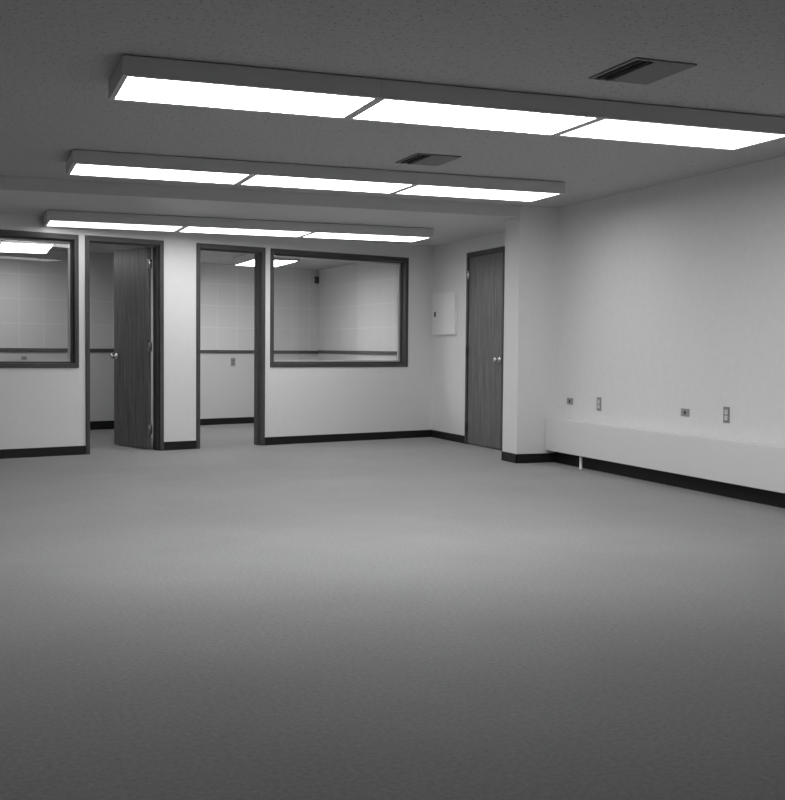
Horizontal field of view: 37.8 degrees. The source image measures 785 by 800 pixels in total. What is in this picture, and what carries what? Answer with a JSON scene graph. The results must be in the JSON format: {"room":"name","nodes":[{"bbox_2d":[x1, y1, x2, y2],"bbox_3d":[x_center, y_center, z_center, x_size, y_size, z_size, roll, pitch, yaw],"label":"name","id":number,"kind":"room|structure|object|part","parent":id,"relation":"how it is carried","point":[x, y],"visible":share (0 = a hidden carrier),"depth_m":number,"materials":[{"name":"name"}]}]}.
{"room":"empty office","nodes":[
{"label":"empty office","id":0,"kind":"room"},
{"bbox_2d":[151,247,152,437],"bbox_3d":[-2.718,-0.775,13.087,0.100,2.400,3.090,0,3,-20],"label":"wall","id":1,"kind":"structure","parent":0,"point":[151,247],"depth_m":12.92,"materials":[{"name":"grey paint"}]},
{"bbox_2d":[0,251,317,420],"bbox_3d":[-4.520,-0.810,13.520,9.233,2.400,0.121,-2,3,-40],"label":"wall","id":2,"kind":"structure","parent":0,"point":[33,286],"depth_m":15.13,"materials":[{"name":"white paint"}]},
{"bbox_2d":[0,348,113,351],"bbox_3d":[-5.548,-0.557,12.576,5.834,0.047,0.018,-2,3,-40],"label":"trim","id":3,"kind":"structure","parent":2,"relation":"attached to","point":[1,349],"depth_m":13.72,"materials":[{"name":"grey wood"}]},
{"bbox_2d":[90,421,113,429],"bbox_3d":[-5.559,0.369,12.621,5.834,0.105,0.008,-2,3,-40],"label":"baseboard","id":4,"kind":"structure","parent":2,"relation":"attached to","point":[94,425],"depth_m":14.25,"materials":[{"name":"black rubber"}]},
{"bbox_2d":[200,417,253,424],"bbox_3d":[-2.124,0.280,15.515,2.751,0.085,0.010,-2,3,-40],"label":"baseboard","id":5,"kind":"structure","parent":2,"relation":"attached to","point":[239,420],"depth_m":15.42,"materials":[{"name":"black rubber"}]},
{"bbox_2d":[231,358,234,365],"bbox_3d":[-2.147,-0.512,15.454,0.070,0.115,0.008,-2,3,-40],"label":"wall outlet","id":6,"kind":"object","parent":2,"relation":"attached to","point":[232,359],"visible":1,"depth_m":15.45,"materials":[{"name":"silver plastic"}]},
{"bbox_2d":[200,350,317,353],"bbox_3d":[-2.113,-0.651,15.469,2.751,0.043,0.019,-2,3,-40],"label":"trim","id":7,"kind":"structure","parent":2,"relation":"attached to","point":[201,351],"depth_m":15.61,"materials":[{"name":"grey wood"}]},
{"bbox_2d":[315,276,318,283],"bbox_3d":[-1.074,-1.704,16.280,0.057,0.098,0.038,-2,3,-40],"label":"wall speaker","id":8,"kind":"object","parent":2,"relation":"attached to","point":[316,277],"visible":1,"depth_m":16.26,"materials":[{"name":"plastic"}]},
{"bbox_2d":[51,243,358,269],"bbox_3d":[-4.269,-1.732,12.095,9.423,0.092,6.063,0,3,-20],"label":"ceiling","id":9,"kind":"structure","parent":0,"point":[214,257],"depth_m":14.15,"materials":[{"name":"grey paint"}]},
{"bbox_2d":[0,240,55,253],"bbox_3d":[-3.962,-1.680,12.360,0.560,0.094,1.270,0,3,-20],"label":"ceiling light","id":10,"kind":"object","parent":9,"relation":"attached to","point":[12,246],"visible":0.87,"depth_m":12.15,"materials":[{"name":"white plastic"}]},
{"bbox_2d":[0,243,51,252],"bbox_3d":[-3.963,-1.641,12.362,0.507,0.012,1.220,0,3,-20],"label":"diffuser","id":11,"kind":"object","parent":10,"relation":"attached to","point":[4,247],"depth_m":12.28,"materials":[{"name":"white plastic"}]},
{"bbox_2d":[274,257,300,266],"bbox_3d":[-1.371,-1.680,13.594,0.405,0.094,1.425,0,3,-20],"label":"ceiling light","id":12,"kind":"object","parent":9,"relation":"attached to","point":[278,261],"depth_m":13.47,"materials":[{"name":"white plastic"}]},
{"bbox_2d":[239,260,295,266],"bbox_3d":[-1.525,-1.652,13.794,0.510,0.012,1.040,0,3,-20],"label":"diffuser","id":13,"kind":"object","parent":12,"relation":"attached to","point":[277,263],"depth_m":13.71,"materials":[{"name":"white plastic"}]},
{"bbox_2d":[0,213,432,448],"bbox_3d":[-3.155,-0.627,10.805,9.199,2.300,0.130,-1,3,-37],"label":"wall","id":14,"kind":"structure","parent":0,"point":[40,407],"depth_m":11.75,"materials":[{"name":"white paint"}]},
{"bbox_2d":[0,229,78,367],"bbox_3d":[-3.463,-0.923,10.560,1.135,1.254,0.162,-1,3,-37],"label":"window","id":15,"kind":"structure","parent":14,"relation":"in","point":[72,240],"depth_m":10.81,"materials":[{"name":"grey wood"}]},
{"bbox_3d":[-3.469,-0.319,10.588,1.051,0.045,0.162,-1,3,-37],"label":"sill","id":16,"kind":"part","parent":15,"relation":"part of","materials":[{"name":"grey wood"}]},
{"bbox_2d":[0,446,85,458],"bbox_3d":[-4.856,0.526,9.483,4.845,0.085,0.008,-1,3,-37],"label":"baseboard","id":17,"kind":"structure","parent":14,"relation":"attached to","point":[67,450],"depth_m":10.69,"materials":[{"name":"black rubber"}]},
{"bbox_2d":[85,235,163,453],"bbox_3d":[-2.853,-0.546,11.487,0.811,2.083,0.866,-1,3,-37],"label":"door","id":18,"kind":"structure","parent":14,"relation":"in","point":[132,267],"depth_m":11.51,"materials":[{"name":"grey wood"}]},
{"bbox_2d":[164,441,195,449],"bbox_3d":[-2.138,0.458,11.548,0.361,0.085,0.008,-1,3,-37],"label":"baseboard","id":19,"kind":"structure","parent":14,"relation":"attached to","point":[176,445],"depth_m":11.54,"materials":[{"name":"black rubber"}]},
{"bbox_2d":[196,243,265,448],"bbox_3d":[-1.710,-0.555,11.914,0.804,2.083,0.162,-1,3,-37],"label":"door frame","id":20,"kind":"structure","parent":14,"relation":"in","point":[260,252],"depth_m":12.07,"materials":[{"name":"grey wood"}]},
{"bbox_2d":[270,248,408,366],"bbox_3d":[-0.600,-0.995,12.736,1.847,1.254,0.162,-1,3,-37],"label":"window","id":21,"kind":"structure","parent":14,"relation":"in","point":[403,263],"depth_m":12.85,"materials":[{"name":"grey wood"}]},
{"bbox_3d":[-0.605,-0.391,12.763,1.763,0.045,0.162,-1,3,-37],"label":"sill","id":22,"kind":"part","parent":21,"relation":"part of","materials":[{"name":"grey wood"}]},
{"bbox_2d":[265,430,430,444],"bbox_3d":[-0.448,0.415,12.832,2.278,0.085,0.008,-1,3,-37],"label":"baseboard","id":23,"kind":"structure","parent":14,"relation":"attached to","point":[415,433],"depth_m":12.77,"materials":[{"name":"black rubber"}]},
{"bbox_2d":[0,176,520,246],"bbox_3d":[-3.060,-1.785,10.469,8.721,0.184,3.152,0,3,-20],"label":"ceiling","id":24,"kind":"structure","parent":0,"point":[451,222],"depth_m":9.88,"materials":[{"name":"grey paint"}]},
{"bbox_2d":[43,210,185,231],"bbox_3d":[-2.560,-1.646,10.558,1.223,0.094,0.562,0,3,-20],"label":"ceiling light","id":25,"kind":"object","parent":24,"relation":"attached to","point":[52,218],"visible":1,"depth_m":10.37,"materials":[{"name":"white plastic"}]},
{"bbox_2d":[47,221,180,230],"bbox_3d":[-2.560,-1.607,10.560,1.170,0.012,0.500,0,3,-20],"label":"diffuser","id":26,"kind":"object","parent":25,"relation":"attached to","point":[119,225],"depth_m":10.48,"materials":[{"name":"white plastic"}]},
{"bbox_2d":[177,216,314,236],"bbox_3d":[-1.411,-1.655,10.981,1.223,0.094,0.562,0,3,-20],"label":"ceiling light","id":27,"kind":"object","parent":24,"relation":"attached to","point":[209,225],"visible":0.9,"depth_m":10.79,"materials":[{"name":"white plastic"}]},
{"bbox_2d":[180,227,309,236],"bbox_3d":[-1.412,-1.616,10.983,1.170,0.012,0.500,0,3,-20],"label":"diffuser","id":28,"kind":"object","parent":27,"relation":"attached to","point":[258,231],"depth_m":10.90,"materials":[{"name":"white plastic"}]},
{"bbox_2d":[302,223,433,241],"bbox_3d":[-0.263,-1.663,11.404,1.223,0.094,0.562,0,3,-20],"label":"ceiling light","id":29,"kind":"object","parent":24,"relation":"attached to","point":[322,230],"visible":0.86,"depth_m":11.22,"materials":[{"name":"white plastic"}]},
{"bbox_2d":[305,233,425,241],"bbox_3d":[-0.263,-1.625,11.406,1.170,0.012,0.500,0,3,-20],"label":"diffuser","id":30,"kind":"object","parent":29,"relation":"attached to","point":[396,237],"depth_m":11.34,"materials":[{"name":"white plastic"}]},
{"bbox_2d":[318,263,397,359],"bbox_3d":[-0.409,-0.836,14.891,0.101,2.400,3.308,-1,3,-22],"label":"wall","id":31,"kind":"structure","parent":0,"point":[357,302],"depth_m":14.83,"materials":[{"name":"white paint"}]},
{"bbox_2d":[317,350,396,354],"bbox_3d":[-0.466,-0.618,14.878,0.020,0.044,3.168,-1,3,-22],"label":"trim","id":32,"kind":"structure","parent":31,"relation":"attached to","point":[318,351],"depth_m":14.79,"materials":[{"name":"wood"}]},
{"bbox_2d":[0,423,784,799],"bbox_3d":[-1.424,0.744,7.352,10.000,0.100,20.300,0,3,-20],"label":"floor","id":33,"kind":"structure","parent":0,"point":[231,617],"depth_m":4.26,"materials":[{"name":"grey carpet"}]},
{"bbox_2d":[0,0,784,207],"bbox_3d":[-0.416,-1.504,3.341,9.151,0.100,12.286,0,3,-20],"label":"ceiling","id":34,"kind":"structure","parent":0,"point":[59,58],"depth_m":5.34,"materials":[{"name":"grey paint"}]},
{"bbox_2d":[66,150,253,184],"bbox_3d":[-1.636,-1.629,8.051,1.223,0.094,0.562,0,3,-20],"label":"ceiling light","id":35,"kind":"object","parent":34,"relation":"attached to","point":[79,162],"visible":1,"depth_m":7.88,"materials":[{"name":"white plastic"}]},
{"bbox_2d":[71,164,247,183],"bbox_3d":[-1.636,-1.590,8.053,1.170,0.012,0.500,0,3,-20],"label":"diffuser","id":36,"kind":"object","parent":35,"relation":"attached to","point":[197,173],"depth_m":7.97,"materials":[{"name":"white plastic"}]},
{"bbox_2d":[108,55,381,118],"bbox_3d":[-0.722,-1.510,5.572,1.223,0.094,0.562,0,3,-20],"label":"ceiling light","id":37,"kind":"object","parent":34,"relation":"attached to","point":[140,79],"visible":1,"depth_m":5.43,"materials":[{"name":"white plastic"}]},
{"bbox_2d":[115,77,372,116],"bbox_3d":[-0.722,-1.471,5.574,1.170,0.012,0.500,0,3,-20],"label":"diffuser","id":38,"kind":"object","parent":37,"relation":"attached to","point":[131,89],"depth_m":5.56,"materials":[{"name":"white plastic"}]},
{"bbox_2d":[237,162,416,193],"bbox_3d":[-0.488,-1.638,8.474,1.223,0.094,0.562,0,3,-20],"label":"ceiling light","id":39,"kind":"object","parent":34,"relation":"attached to","point":[266,174],"visible":0.92,"depth_m":8.31,"materials":[{"name":"white plastic"}]},
{"bbox_2d":[243,175,409,192],"bbox_3d":[-0.488,-1.599,8.476,1.170,0.012,0.500,0,3,-20],"label":"diffuser","id":40,"kind":"object","parent":39,"relation":"attached to","point":[351,183],"depth_m":8.39,"materials":[{"name":"white plastic"}]},
{"bbox_2d":[396,153,460,165],"bbox_3d":[0.243,-1.644,7.860,0.320,0.014,0.412,0,3,-20],"label":"ceiling vent","id":41,"kind":"object","parent":34,"relation":"in","point":[418,158],"visible":1,"depth_m":7.83,"materials":[{"name":"metal"}]},
{"bbox_3d":[0.132,-1.643,7.819,0.003,0.012,0.380,0,3,-20],"label":"blade","id":42,"kind":"part","parent":41,"relation":"part of","materials":[{"name":"metal"}]},
{"bbox_3d":[0.175,-1.643,7.835,0.003,0.012,0.380,0,3,-20],"label":"blade","id":43,"kind":"part","parent":41,"relation":"part of","materials":[{"name":"metal"}]},
{"bbox_3d":[0.216,-1.643,7.850,0.026,0.008,0.380,0,3,-20],"label":"blade","id":44,"kind":"part","parent":41,"relation":"part of","materials":[{"name":"metal"}]},
{"bbox_3d":[0.242,-1.643,7.860,0.026,0.008,0.380,0,3,-20],"label":"blade","id":45,"kind":"part","parent":41,"relation":"part of","materials":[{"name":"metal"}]},
{"bbox_3d":[0.267,-1.643,7.869,0.026,0.008,0.380,0,3,-20],"label":"blade","id":46,"kind":"part","parent":41,"relation":"part of","materials":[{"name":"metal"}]},
{"bbox_3d":[0.292,-1.644,7.878,0.026,0.008,0.380,0,3,-20],"label":"blade","id":47,"kind":"part","parent":41,"relation":"part of","materials":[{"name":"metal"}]},
{"bbox_3d":[0.318,-1.644,7.888,0.026,0.008,0.380,0,3,-20],"label":"blade","id":48,"kind":"part","parent":41,"relation":"part of","materials":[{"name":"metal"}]},
{"bbox_3d":[0.343,-1.644,7.897,0.026,0.008,0.380,0,3,-20],"label":"blade","id":49,"kind":"part","parent":41,"relation":"part of","materials":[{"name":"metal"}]},
{"bbox_3d":[0.368,-1.644,7.906,0.026,0.008,0.380,0,3,-20],"label":"blade","id":50,"kind":"part","parent":41,"relation":"part of","materials":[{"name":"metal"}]},
{"bbox_2d":[347,80,603,135],"bbox_3d":[0.427,-1.519,5.996,1.223,0.094,0.562,0,3,-20],"label":"ceiling light","id":51,"kind":"object","parent":34,"relation":"attached to","point":[401,102],"visible":0.86,"depth_m":5.85,"materials":[{"name":"white plastic"}]},
{"bbox_2d":[355,100,594,133],"bbox_3d":[0.426,-1.480,5.997,1.170,0.012,0.500,0,3,-20],"label":"diffuser","id":52,"kind":"object","parent":51,"relation":"attached to","point":[388,111],"depth_m":5.99,"materials":[{"name":"white plastic"}]},
{"bbox_2d":[392,172,564,201],"bbox_3d":[0.661,-1.647,8.897,1.223,0.094,0.562,0,3,-20],"label":"ceiling light","id":53,"kind":"object","parent":34,"relation":"attached to","point":[428,184],"visible":0.9,"depth_m":8.73,"materials":[{"name":"white plastic"}]},
{"bbox_2d":[397,185,556,200],"bbox_3d":[0.661,-1.608,8.899,1.170,0.012,0.500,0,3,-20],"label":"diffuser","id":54,"kind":"object","parent":53,"relation":"attached to","point":[488,192],"depth_m":8.81,"materials":[{"name":"white plastic"}]},
{"bbox_2d":[589,57,696,84],"bbox_3d":[1.157,-1.523,5.327,0.320,0.014,0.412,0,3,-20],"label":"ceiling vent","id":55,"kind":"object","parent":34,"relation":"in","point":[637,70],"visible":1,"depth_m":5.30,"materials":[{"name":"metal"}]},
{"bbox_3d":[1.046,-1.521,5.286,0.003,0.012,0.380,0,3,-20],"label":"blade","id":56,"kind":"part","parent":55,"relation":"part of","materials":[{"name":"metal"}]},
{"bbox_3d":[1.089,-1.521,5.302,0.003,0.012,0.380,0,3,-20],"label":"blade","id":57,"kind":"part","parent":55,"relation":"part of","materials":[{"name":"metal"}]},
{"bbox_3d":[1.131,-1.522,5.317,0.026,0.008,0.380,0,3,-20],"label":"blade","id":58,"kind":"part","parent":55,"relation":"part of","materials":[{"name":"metal"}]},
{"bbox_3d":[1.156,-1.522,5.326,0.026,0.008,0.380,0,3,-20],"label":"blade","id":59,"kind":"part","parent":55,"relation":"part of","materials":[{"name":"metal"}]},
{"bbox_3d":[1.181,-1.522,5.335,0.026,0.008,0.380,0,3,-20],"label":"blade","id":60,"kind":"part","parent":55,"relation":"part of","materials":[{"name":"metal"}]},
{"bbox_3d":[1.207,-1.522,5.345,0.026,0.008,0.380,0,3,-20],"label":"blade","id":61,"kind":"part","parent":55,"relation":"part of","materials":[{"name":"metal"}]},
{"bbox_3d":[1.232,-1.522,5.354,0.026,0.008,0.380,0,3,-20],"label":"blade","id":62,"kind":"part","parent":55,"relation":"part of","materials":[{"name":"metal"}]},
{"bbox_3d":[1.257,-1.523,5.364,0.026,0.008,0.380,0,3,-20],"label":"blade","id":63,"kind":"part","parent":55,"relation":"part of","materials":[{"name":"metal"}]},
{"bbox_3d":[1.283,-1.523,5.373,0.026,0.008,0.380,0,3,-20],"label":"blade","id":64,"kind":"part","parent":55,"relation":"part of","materials":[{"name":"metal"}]},
{"bbox_2d":[554,101,784,150],"bbox_3d":[1.575,-1.528,6.419,1.223,0.094,0.562,0,3,-20],"label":"ceiling light","id":65,"kind":"object","parent":34,"relation":"attached to","point":[622,121],"visible":0.85,"depth_m":6.27,"materials":[{"name":"white plastic"}]},
{"bbox_2d":[562,119,784,148],"bbox_3d":[1.575,-1.489,6.420,1.170,0.012,0.500,0,3,-20],"label":"diffuser","id":66,"kind":"object","parent":65,"relation":"attached to","point":[620,130],"depth_m":6.41,"materials":[{"name":"white plastic"}]},
{"bbox_2d":[502,206,558,453],"bbox_3d":[1.346,-0.597,10.642,0.547,2.334,0.300,0,3,-20],"label":"pillar","id":67,"kind":"structure","parent":0,"point":[532,238],"depth_m":10.48,"materials":[{"name":"white paint"}]},
{"bbox_2d":[501,451,554,462],"bbox_3d":[1.259,0.527,10.660,0.397,0.085,0.308,0,3,-20],"label":"baseboard","id":68,"kind":"structure","parent":67,"relation":"attached to","point":[505,456],"depth_m":10.53,"materials":[{"name":"black rubber"}]},
{"bbox_2d":[431,156,784,445],"bbox_3d":[3.108,-0.394,6.441,0.152,2.334,15.160,0,3,-20],"label":"wall","id":69,"kind":"structure","parent":0,"point":[671,295],"depth_m":8.86,"materials":[{"name":"paint"}]},
{"bbox_2d":[432,291,457,334],"bbox_3d":[0.593,-0.983,13.065,0.040,0.477,0.650,0,3,-20],"label":"electrical panel","id":70,"kind":"object","parent":69,"relation":"attached to","point":[444,311],"visible":1,"depth_m":13.02,"materials":[{"name":"grey metal"}]},
{"bbox_2d":[431,430,464,443],"bbox_3d":[0.625,0.414,13.058,0.008,0.085,0.992,0,3,-20],"label":"baseboard","id":71,"kind":"structure","parent":69,"relation":"attached to","point":[436,434],"depth_m":13.04,"materials":[{"name":"black rubber"}]},
{"bbox_2d":[464,246,504,450],"bbox_3d":[0.998,-0.541,12.117,0.184,2.083,0.943,0,3,-20],"label":"door","id":72,"kind":"structure","parent":69,"relation":"in","point":[485,269],"depth_m":12.11,"materials":[{"name":"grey wood"}]},
{"bbox_2d":[567,398,572,404],"bbox_3d":[1.596,0.012,10.324,0.010,0.060,0.108,0,3,-20],"label":"phone jack","id":73,"kind":"object","parent":69,"relation":"attached to","point":[569,400],"visible":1,"depth_m":10.31,"materials":[{"name":"grey plastic"}]},
{"bbox_2d":[597,397,600,410],"bbox_3d":[1.771,0.034,9.846,0.008,0.115,0.070,0,3,-20],"label":"wall outlet","id":74,"kind":"object","parent":69,"relation":"attached to","point":[598,398],"visible":1,"depth_m":9.84,"materials":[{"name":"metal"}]},
{"bbox_2d":[545,417,784,492],"bbox_3d":[3.516,0.636,4.969,0.112,0.415,11.926,0,3,-20],"label":"heater cover","id":75,"kind":"object","parent":69,"relation":"attached to","point":[738,462],"visible":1,"depth_m":8.62,"materials":[{"name":"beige metal"}]},
{"bbox_2d":[555,452,784,507],"bbox_3d":[3.572,0.792,4.976,0.008,0.105,11.986,0,3,-20],"label":"baseboard","id":76,"kind":"structure","parent":69,"relation":"attached to","point":[777,499],"depth_m":8.70,"materials":[{"name":"black rubber"}]},
{"bbox_2d":[681,408,689,416],"bbox_3d":[2.209,0.095,8.661,0.010,0.060,0.108,0,3,-20],"label":"phone jack","id":77,"kind":"object","parent":69,"relation":"attached to","point":[684,412],"visible":1,"depth_m":8.65,"materials":[{"name":"grey plastic"}]},
{"bbox_2d":[723,407,729,422],"bbox_3d":[2.383,0.107,8.187,0.008,0.115,0.070,0,3,-20],"label":"wall outlet","id":78,"kind":"object","parent":69,"relation":"attached to","point":[726,410],"visible":1,"depth_m":8.18,"materials":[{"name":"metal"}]}
]}

